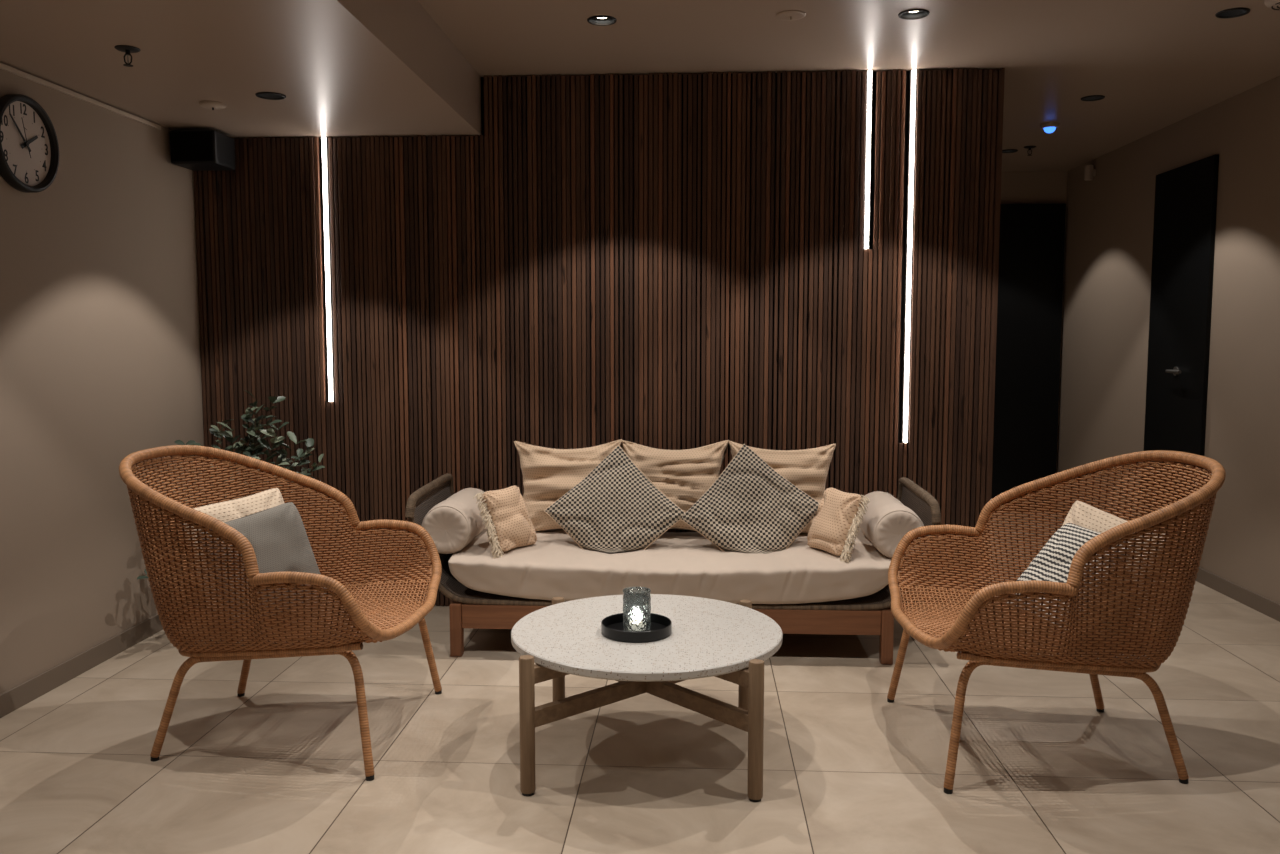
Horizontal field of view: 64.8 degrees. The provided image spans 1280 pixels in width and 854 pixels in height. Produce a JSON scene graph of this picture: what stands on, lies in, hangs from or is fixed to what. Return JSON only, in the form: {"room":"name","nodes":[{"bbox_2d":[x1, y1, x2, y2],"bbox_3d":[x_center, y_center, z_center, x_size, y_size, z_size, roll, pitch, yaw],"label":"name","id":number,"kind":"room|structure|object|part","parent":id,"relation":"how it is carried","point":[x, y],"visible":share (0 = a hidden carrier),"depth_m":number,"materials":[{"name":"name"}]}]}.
{"room":"lobby","nodes":[
{"label":"lobby","id":0,"kind":"room"},
{"bbox_2d":[0,62,205,693],"bbox_3d":[-2.234,-0.072,1.304,0.100,2.365,7.176,0,5,3],"label":"wall","id":1,"kind":"structure","parent":0,"point":[100,348],"depth_m":3.72,"materials":[{"name":"beige paint"}]},
{"bbox_2d":[0,94,58,192],"bbox_3d":[-2.043,-0.940,3.348,0.041,0.314,0.314,0,5,3],"label":"wall clock","id":2,"kind":"object","parent":1,"relation":"attached to","point":[29,146],"visible":1,"depth_m":3.36,"materials":[{"name":"plastic"}]},
{"bbox_2d":[0,63,160,129],"bbox_3d":[-2.195,-0.959,0.934,0.012,0.016,6.600,0,5,3],"label":"trim","id":3,"kind":"structure","parent":1,"relation":"attached to","point":[2,66],"depth_m":3.63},
{"bbox_2d":[0,604,196,717],"bbox_3d":[-2.187,1.083,1.253,0.011,0.073,6.876,0,5,3],"label":"baseboard","id":4,"kind":"structure","parent":1,"relation":"attached to","point":[39,685],"depth_m":3.65,"materials":[{"name":"beige tile"}]},
{"bbox_2d":[170,130,235,170],"bbox_3d":[-1.895,-1.191,4.348,0.222,0.140,0.195,0,5,3],"label":"loudspeaker","id":5,"kind":"object","parent":1,"relation":"attached to","point":[195,150],"visible":1,"depth_m":4.25,"materials":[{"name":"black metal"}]},
{"bbox_2d":[170,131,213,160],"bbox_3d":[-1.890,-1.183,4.254,0.182,0.122,0.007,0,5,3],"label":"grille","id":6,"kind":"object","parent":5,"relation":"attached to","point":[184,145],"depth_m":4.25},
{"bbox_2d":[0,0,475,138],"bbox_3d":[-1.543,-0.984,1.056,1.300,0.001,6.921,0,5,3],"label":"ceiling","id":7,"kind":"structure","parent":0,"point":[335,80],"depth_m":3.29,"materials":[{"name":"beige paint"}]},
{"bbox_2d":[114,45,140,66],"bbox_3d":[-1.578,-1.140,3.107,0.072,0.052,0.072,0,5,3],"label":"sprinkler","id":8,"kind":"object","parent":7,"relation":"attached to","point":[127,49],"visible":1,"depth_m":3.10,"materials":[{"name":"metal"}]},
{"bbox_3d":[-1.578,-1.139,3.107,0.026,0.046,0.014,3,6,26],"label":"frame","id":9,"kind":"part","parent":8,"relation":"part of","materials":[{"name":"metal"}]},
{"bbox_2d":[199,100,225,109],"bbox_3d":[-1.624,-1.218,3.835,0.096,0.026,0.096,0,5,3],"label":"smoke detector","id":10,"kind":"object","parent":7,"relation":"attached to","point":[208,104],"visible":1,"depth_m":3.81,"materials":[{"name":"white plastic"}]},
{"bbox_2d":[255,92,285,99],"bbox_3d":[-1.357,-1.241,3.705,0.107,0.056,0.107,0,5,3],"label":"recessed light","id":11,"kind":"object","parent":7,"relation":"in","point":[264,95],"visible":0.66,"depth_m":3.73,"materials":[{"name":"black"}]},
{"bbox_2d":[330,0,481,135],"bbox_3d":[-0.904,-1.106,1.008,0.020,0.252,6.921,0,5,3],"label":"ceiling beam","id":12,"kind":"structure","parent":7,"relation":"attached to","point":[403,29],"depth_m":3.49,"materials":[{"name":"beige paint"}]},
{"bbox_2d":[0,512,1279,853],"bbox_3d":[0.275,1.050,2.489,4.987,0.080,9.820,0,5,3],"label":"floor","id":13,"kind":"structure","parent":0,"point":[277,767],"depth_m":2.93,"materials":[{"name":"beige tile"}]},
{"bbox_2d":[137,390,324,579],"bbox_3d":[-1.716,0.352,4.204,0.745,1.008,0.462,-3,6,-32],"label":"potted plant","id":14,"kind":"object","parent":13,"relation":"on","point":[250,450],"visible":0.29,"depth_m":4.23,"materials":[{"name":"green plant"}]},
{"bbox_2d":[119,445,441,780],"bbox_3d":[-1.100,0.510,3.139,0.882,0.883,0.818,0,5,5],"label":"rattan armchair","id":15,"kind":"object","parent":13,"relation":"on","point":[339,621],"visible":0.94,"depth_m":2.88,"materials":[{"name":"wicker"}]},
{"bbox_3d":[-1.347,0.809,2.939,0.161,0.304,0.041,-1,5,-7],"label":"leg","id":16,"kind":"part","parent":15,"relation":"part of","materials":[{"name":"wicker"}]},
{"bbox_2d":[180,488,283,610],"bbox_3d":[-1.229,0.380,3.145,0.170,0.336,0.367,3,6,34],"label":"cushion","id":17,"kind":"object","parent":15,"relation":"on","point":[233,509],"visible":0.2,"depth_m":3.14,"materials":[{"name":"beige fabric"}]},
{"bbox_3d":[-1.307,0.766,3.425,0.161,0.304,0.041,1,5,16],"label":"leg","id":18,"kind":"part","parent":15,"relation":"part of","materials":[{"name":"wicker"}]},
{"bbox_2d":[202,502,325,627],"bbox_3d":[-1.127,0.406,3.031,0.167,0.321,0.345,3,6,33],"label":"cushion","id":19,"kind":"object","parent":15,"relation":"on","point":[277,535],"visible":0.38,"depth_m":3.04,"materials":[{"name":"fabric"}]},
{"bbox_3d":[-1.067,0.651,2.890,0.414,0.069,0.024,1,5,10],"label":"rail","id":20,"kind":"part","parent":15,"relation":"part of","materials":[{"name":"wicker"}]},
{"bbox_3d":[-1.052,0.574,3.141,0.761,0.113,0.706,0,5,5],"label":"seat","id":21,"kind":"part","parent":15,"relation":"part of","materials":[{"name":"wicker"}]},
{"bbox_3d":[-0.800,0.795,2.836,0.152,0.349,0.043,3,6,34],"label":"leg","id":22,"kind":"part","parent":15,"relation":"part of","materials":[{"name":"wicker"}]},
{"bbox_3d":[-0.751,0.741,3.436,0.152,0.349,0.043,-2,6,-25],"label":"leg","id":23,"kind":"part","parent":15,"relation":"part of","materials":[{"name":"wicker"}]},
{"bbox_2d":[511,594,782,801],"bbox_3d":[0.020,0.776,2.990,0.794,0.378,0.794,0,5,3],"label":"coffee table","id":24,"kind":"object","parent":13,"relation":"on","point":[731,642],"visible":0.98,"depth_m":2.78,"materials":[{"name":"white stone"}]},
{"bbox_3d":[-0.302,0.797,2.704,0.041,0.370,0.041,0,5,3],"label":"leg","id":25,"kind":"part","parent":24,"relation":"part of","materials":[{"name":"brown wood"}]},
{"bbox_3d":[-0.268,0.743,3.311,0.041,0.370,0.041,0,5,3],"label":"leg","id":26,"kind":"part","parent":24,"relation":"part of","materials":[{"name":"brown wood"}]},
{"bbox_2d":[601,613,671,642],"bbox_3d":[-0.010,0.580,2.924,0.204,0.032,0.204,0,5,3],"label":"tray","id":27,"kind":"object","parent":24,"relation":"on","point":[612,628],"visible":0.86,"depth_m":2.87,"materials":[{"name":"black metal"}]},
{"bbox_2d":[623,587,650,631],"bbox_3d":[-0.009,0.531,2.920,0.082,0.120,0.082,0,5,3],"label":"candle holder","id":28,"kind":"object","parent":27,"relation":"on","point":[636,600],"visible":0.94,"depth_m":2.89,"materials":[{"name":"clear glass"}]},
{"bbox_3d":[0.342,0.747,3.276,0.041,0.370,0.041,0,5,3],"label":"leg","id":29,"kind":"part","parent":24,"relation":"part of","materials":[{"name":"brown wood"}]},
{"bbox_3d":[0.307,0.800,2.669,0.041,0.370,0.041,0,5,3],"label":"leg","id":30,"kind":"part","parent":24,"relation":"part of","materials":[{"name":"brown wood"}]},
{"bbox_2d":[405,474,940,664],"bbox_3d":[0.127,0.546,4.114,2.013,0.636,0.678,0,5,3],"label":"sofa","id":31,"kind":"object","parent":13,"relation":"on","point":[804,589],"visible":0.73,"depth_m":3.82,"materials":[{"name":"beige fabric"}]},
{"bbox_2d":[421,488,484,553],"bbox_3d":[-0.738,0.376,4.121,0.201,0.199,0.496,0,5,3],"label":"bolster cushion","id":32,"kind":"object","parent":31,"relation":"on","point":[453,523],"visible":0.84,"depth_m":3.88,"materials":[{"name":"white fabric"}]},
{"bbox_3d":[-0.708,0.782,3.897,0.046,0.206,0.046,0,5,3],"label":"leg","id":33,"kind":"part","parent":31,"relation":"part of","materials":[{"name":"brown wood"}]},
{"bbox_2d":[473,486,536,557],"bbox_3d":[-0.537,0.395,3.972,0.159,0.303,0.255,4,6,35],"label":"cushion","id":34,"kind":"object","parent":31,"relation":"on","point":[508,523],"visible":0.98,"depth_m":3.93,"materials":[{"name":"fabric"}]},
{"bbox_2d":[514,439,621,531],"bbox_3d":[-0.311,0.255,4.327,0.486,0.399,0.202,0,5,5],"label":"cushion","id":35,"kind":"object","parent":31,"relation":"on","point":[549,474],"visible":0.47,"depth_m":4.28,"materials":[{"name":"beige fabric"}]},
{"bbox_2d":[544,445,684,552],"bbox_3d":[-0.101,0.347,4.081,0.531,0.523,0.253,-2,5,-20],"label":"woven cushion","id":36,"kind":"object","parent":31,"relation":"on","point":[616,507],"visible":0.98,"depth_m":4.04,"materials":[{"name":"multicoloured fabric"}]},
{"bbox_3d":[0.126,0.549,4.092,1.684,0.192,0.634,0,5,3],"label":"mattress","id":37,"kind":"part","parent":31,"relation":"part of","materials":[{"name":"white fabric"}]},
{"bbox_3d":[0.111,0.733,3.844,1.595,0.093,0.026,0,5,3],"label":"rail","id":38,"kind":"part","parent":31,"relation":"part of","materials":[{"name":"brown wood"}]},
{"bbox_2d":[621,440,728,530],"bbox_3d":[0.145,0.258,4.299,0.470,0.396,0.202,0,5,1],"label":"cushion","id":39,"kind":"object","parent":31,"relation":"on","point":[683,476],"visible":0.47,"depth_m":4.26,"materials":[{"name":"beige fabric"}]},
{"bbox_2d":[681,444,818,553],"bbox_3d":[0.450,0.345,4.049,0.550,0.534,0.235,2,5,20],"label":"woven cushion","id":40,"kind":"object","parent":31,"relation":"on","point":[750,507],"visible":0.96,"depth_m":4.01,"materials":[{"name":"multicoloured fabric"}]},
{"bbox_2d":[728,440,835,533],"bbox_3d":[0.598,0.259,4.271,0.465,0.398,0.202,0,5,5],"label":"cushion","id":41,"kind":"object","parent":31,"relation":"on","point":[806,469],"visible":0.37,"depth_m":4.24,"materials":[{"name":"beige fabric"}]},
{"bbox_2d":[807,487,869,562],"bbox_3d":[0.771,0.400,3.900,0.158,0.306,0.246,-2,6,-24],"label":"cushion","id":42,"kind":"object","parent":31,"relation":"on","point":[835,525],"visible":0.99,"depth_m":3.85,"materials":[{"name":"fabric"}]},
{"bbox_3d":[0.930,0.790,3.804,0.046,0.206,0.046,0,5,3],"label":"leg","id":43,"kind":"part","parent":31,"relation":"part of","materials":[{"name":"brown wood"}]},
{"bbox_2d":[859,491,923,558],"bbox_3d":[0.990,0.385,4.023,0.201,0.199,0.496,0,5,3],"label":"bolster cushion","id":44,"kind":"object","parent":31,"relation":"on","point":[886,520],"visible":0.69,"depth_m":3.79,"materials":[{"name":"white fabric"}]},
{"bbox_2d":[887,450,1225,793],"bbox_3d":[1.217,0.520,3.022,0.882,0.883,0.818,0,5,1],"label":"rattan armchair","id":45,"kind":"object","parent":13,"relation":"on","point":[977,624],"visible":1,"depth_m":2.75,"materials":[{"name":"wicker"}]},
{"bbox_3d":[0.898,0.749,3.353,0.152,0.349,0.043,3,6,30],"label":"leg","id":46,"kind":"part","parent":45,"relation":"part of","materials":[{"name":"wicker"}]},
{"bbox_3d":[0.886,0.802,2.751,0.152,0.349,0.043,-3,6,-28],"label":"leg","id":47,"kind":"part","parent":45,"relation":"part of","materials":[{"name":"wicker"}]},
{"bbox_3d":[1.169,0.584,3.029,0.761,0.113,0.706,0,5,1],"label":"seat","id":48,"kind":"part","parent":45,"relation":"part of","materials":[{"name":"wicker"}]},
{"bbox_3d":[1.158,0.661,2.778,0.414,0.069,0.024,0,5,-4],"label":"rail","id":49,"kind":"part","parent":45,"relation":"part of","materials":[{"name":"wicker"}]},
{"bbox_2d":[1005,523,1132,629],"bbox_3d":[1.210,0.420,2.858,0.222,0.254,0.278,-1,5,-14],"label":"cushion","id":50,"kind":"object","parent":45,"relation":"on","point":[1052,563],"visible":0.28,"depth_m":2.87,"materials":[{"name":"fabric"}]},
{"bbox_3d":[1.450,0.779,3.286,0.161,0.304,0.041,-1,5,-10],"label":"leg","id":51,"kind":"part","parent":45,"relation":"part of","materials":[{"name":"wicker"}]},
{"bbox_2d":[1062,500,1168,634],"bbox_3d":[1.335,0.405,2.935,0.163,0.338,0.363,-2,5,-21],"label":"cushion","id":52,"kind":"object","parent":45,"relation":"on","point":[1082,514],"visible":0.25,"depth_m":2.94,"materials":[{"name":"beige fabric"}]},
{"bbox_3d":[1.440,0.822,2.799,0.161,0.304,0.041,1,5,13],"label":"leg","id":53,"kind":"part","parent":45,"relation":"part of","materials":[{"name":"wicker"}]},
{"bbox_2d":[417,0,1279,171],"bbox_3d":[0.924,-1.342,2.240,3.487,0.001,9.620,0,5,3],"label":"ceiling","id":54,"kind":"structure","parent":0,"point":[1156,65],"depth_m":3.95,"materials":[{"name":"beige paint"}]},
{"bbox_2d":[587,15,616,25],"bbox_3d":[-0.137,-1.469,3.630,0.107,0.019,0.107,0,5,3],"label":"recessed light","id":55,"kind":"object","parent":54,"relation":"in","point":[599,20],"visible":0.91,"depth_m":3.66,"materials":[{"name":"silver metal"}]},
{"bbox_2d":[776,10,805,20],"bbox_3d":[0.535,-1.452,3.573,0.104,0.017,0.104,0,5,3],"label":"smoke detector","id":56,"kind":"object","parent":54,"relation":"attached to","point":[789,15],"visible":1,"depth_m":3.56,"materials":[{"name":"beige plastic"}]},
{"bbox_2d":[898,9,928,19],"bbox_3d":[0.967,-1.463,3.560,0.107,0.019,0.107,0,5,3],"label":"recessed light","id":57,"kind":"object","parent":54,"relation":"in","point":[912,14],"visible":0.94,"depth_m":3.58,"materials":[{"name":"silver metal"}]},
{"bbox_2d":[1002,149,1017,152],"bbox_3d":[2.258,-1.713,6.171,0.107,0.056,0.107,0,5,3],"label":"recessed light","id":58,"kind":"object","parent":54,"relation":"in","point":[1006,150],"visible":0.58,"depth_m":6.20,"materials":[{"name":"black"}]},
{"bbox_2d":[1024,146,1035,155],"bbox_3d":[2.337,-1.653,6.043,0.072,0.052,0.072,0,5,3],"label":"sprinkler","id":59,"kind":"object","parent":54,"relation":"attached to","point":[1026,147],"visible":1,"depth_m":6.04,"materials":[{"name":"metal"}]},
{"bbox_2d":[1040,122,1059,132],"bbox_3d":[2.192,-1.597,5.395,0.096,0.050,0.096,0,5,3],"label":"sensor","id":60,"kind":"object","parent":54,"relation":"attached to","point":[1049,127],"visible":1,"depth_m":5.37,"materials":[{"name":"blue plastic"}]},
{"bbox_2d":[1081,95,1104,100],"bbox_3d":[2.159,-1.592,4.805,0.107,0.056,0.107,0,5,3],"label":"recessed light","id":61,"kind":"object","parent":54,"relation":"in","point":[1092,97],"visible":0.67,"depth_m":4.83,"materials":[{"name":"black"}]},
{"bbox_2d":[1215,7,1249,18],"bbox_3d":[2.085,-1.480,3.544,0.107,0.056,0.107,0,5,3],"label":"recessed light","id":62,"kind":"object","parent":54,"relation":"in","point":[1233,12],"visible":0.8,"depth_m":3.57,"materials":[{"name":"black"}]},
{"bbox_2d":[1264,0,1279,9],"bbox_3d":[2.174,-1.426,3.368,0.150,0.033,0.150,0,5,3],"label":"smoke detector","id":63,"kind":"object","parent":54,"relation":"attached to","point":[1273,4],"visible":1,"depth_m":3.38,"materials":[{"name":"white plastic"}]},
{"bbox_2d":[1001,171,1067,498],"bbox_3d":[2.222,-0.588,7.120,1.640,2.365,0.100,0,5,3],"label":"wall","id":64,"kind":"structure","parent":0,"point":[1021,187],"depth_m":6.95,"materials":[{"name":"beige paint"}]},
{"bbox_2d":[991,203,1065,511],"bbox_3d":[2.462,-0.468,7.041,0.910,2.140,0.050,0,5,3],"label":"door","id":65,"kind":"structure","parent":64,"relation":"in","point":[1032,236],"depth_m":6.99,"materials":[{"name":"black wood"}]},
{"bbox_2d":[1057,76,1279,603],"bbox_3d":[2.714,-0.155,2.243,0.100,2.365,9.620,0,5,3],"label":"wall","id":66,"kind":"structure","parent":0,"point":[1110,216],"depth_m":4.95,"materials":[{"name":"beige paint"}]},
{"bbox_2d":[1084,165,1095,180],"bbox_3d":[2.877,-1.625,6.447,0.067,0.090,0.054,0,5,3],"label":"camera","id":67,"kind":"object","parent":66,"relation":"attached to","point":[1089,171],"visible":1,"depth_m":6.43,"materials":[{"name":"white plastic"}]},
{"bbox_2d":[1055,501,1279,621],"bbox_3d":[2.659,0.986,2.347,0.011,0.073,9.620,0,5,3],"label":"baseboard","id":68,"kind":"structure","parent":66,"relation":"attached to","point":[1253,600],"depth_m":4.69,"materials":[{"name":"beige tile"}]},
{"bbox_2d":[1141,154,1218,544],"bbox_3d":[2.800,-0.378,5.315,0.079,1.965,0.640,0,5,3],"label":"door","id":69,"kind":"structure","parent":66,"relation":"in","point":[1185,206],"depth_m":5.25,"materials":[{"name":"wood"}]},
{"bbox_3d":[2.784,-0.288,5.236,0.057,0.048,0.164,0,5,3],"label":"handle","id":70,"kind":"part","parent":69,"relation":"part of","materials":[{"name":"metal"}]},
{"bbox_3d":[-0.219,-0.368,4.643,3.543,2.365,0.255,0,5,3],"label":"wall","id":71,"kind":"structure","parent":0,"visible":0},
{"bbox_2d":[194,68,1004,610],"bbox_3d":[-0.218,-0.365,4.618,3.546,2.363,0.304,0,5,3],"label":"wall panel","id":72,"kind":"object","parent":71,"relation":"attached to","point":[670,261],"depth_m":4.44,"materials":[{"name":"brown wood"}]},
{"bbox_3d":[-1.398,-0.699,4.518,0.025,1.174,0.030,0,5,3],"label":"led strip","id":73,"kind":"part","parent":72,"relation":"part of","materials":[{"name":"white plastic"}]},
{"bbox_3d":[0.981,-1.147,4.342,0.025,0.754,0.030,0,5,3],"label":"led strip","id":74,"kind":"part","parent":72,"relation":"part of","materials":[{"name":"white plastic"}]},
{"bbox_2d":[865,70,871,248],"bbox_3d":[0.981,-1.147,4.332,0.014,0.751,0.008,0,5,3],"label":"diffuser","id":75,"kind":"object","parent":72,"relation":"attached to","point":[868,111],"depth_m":4.33,"materials":[{"name":"white plastic"}]},
{"bbox_3d":[1.166,-0.726,4.369,0.025,1.597,0.030,0,5,3],"label":"led strip","id":76,"kind":"part","parent":72,"relation":"part of","materials":[{"name":"white plastic"}]}
]}

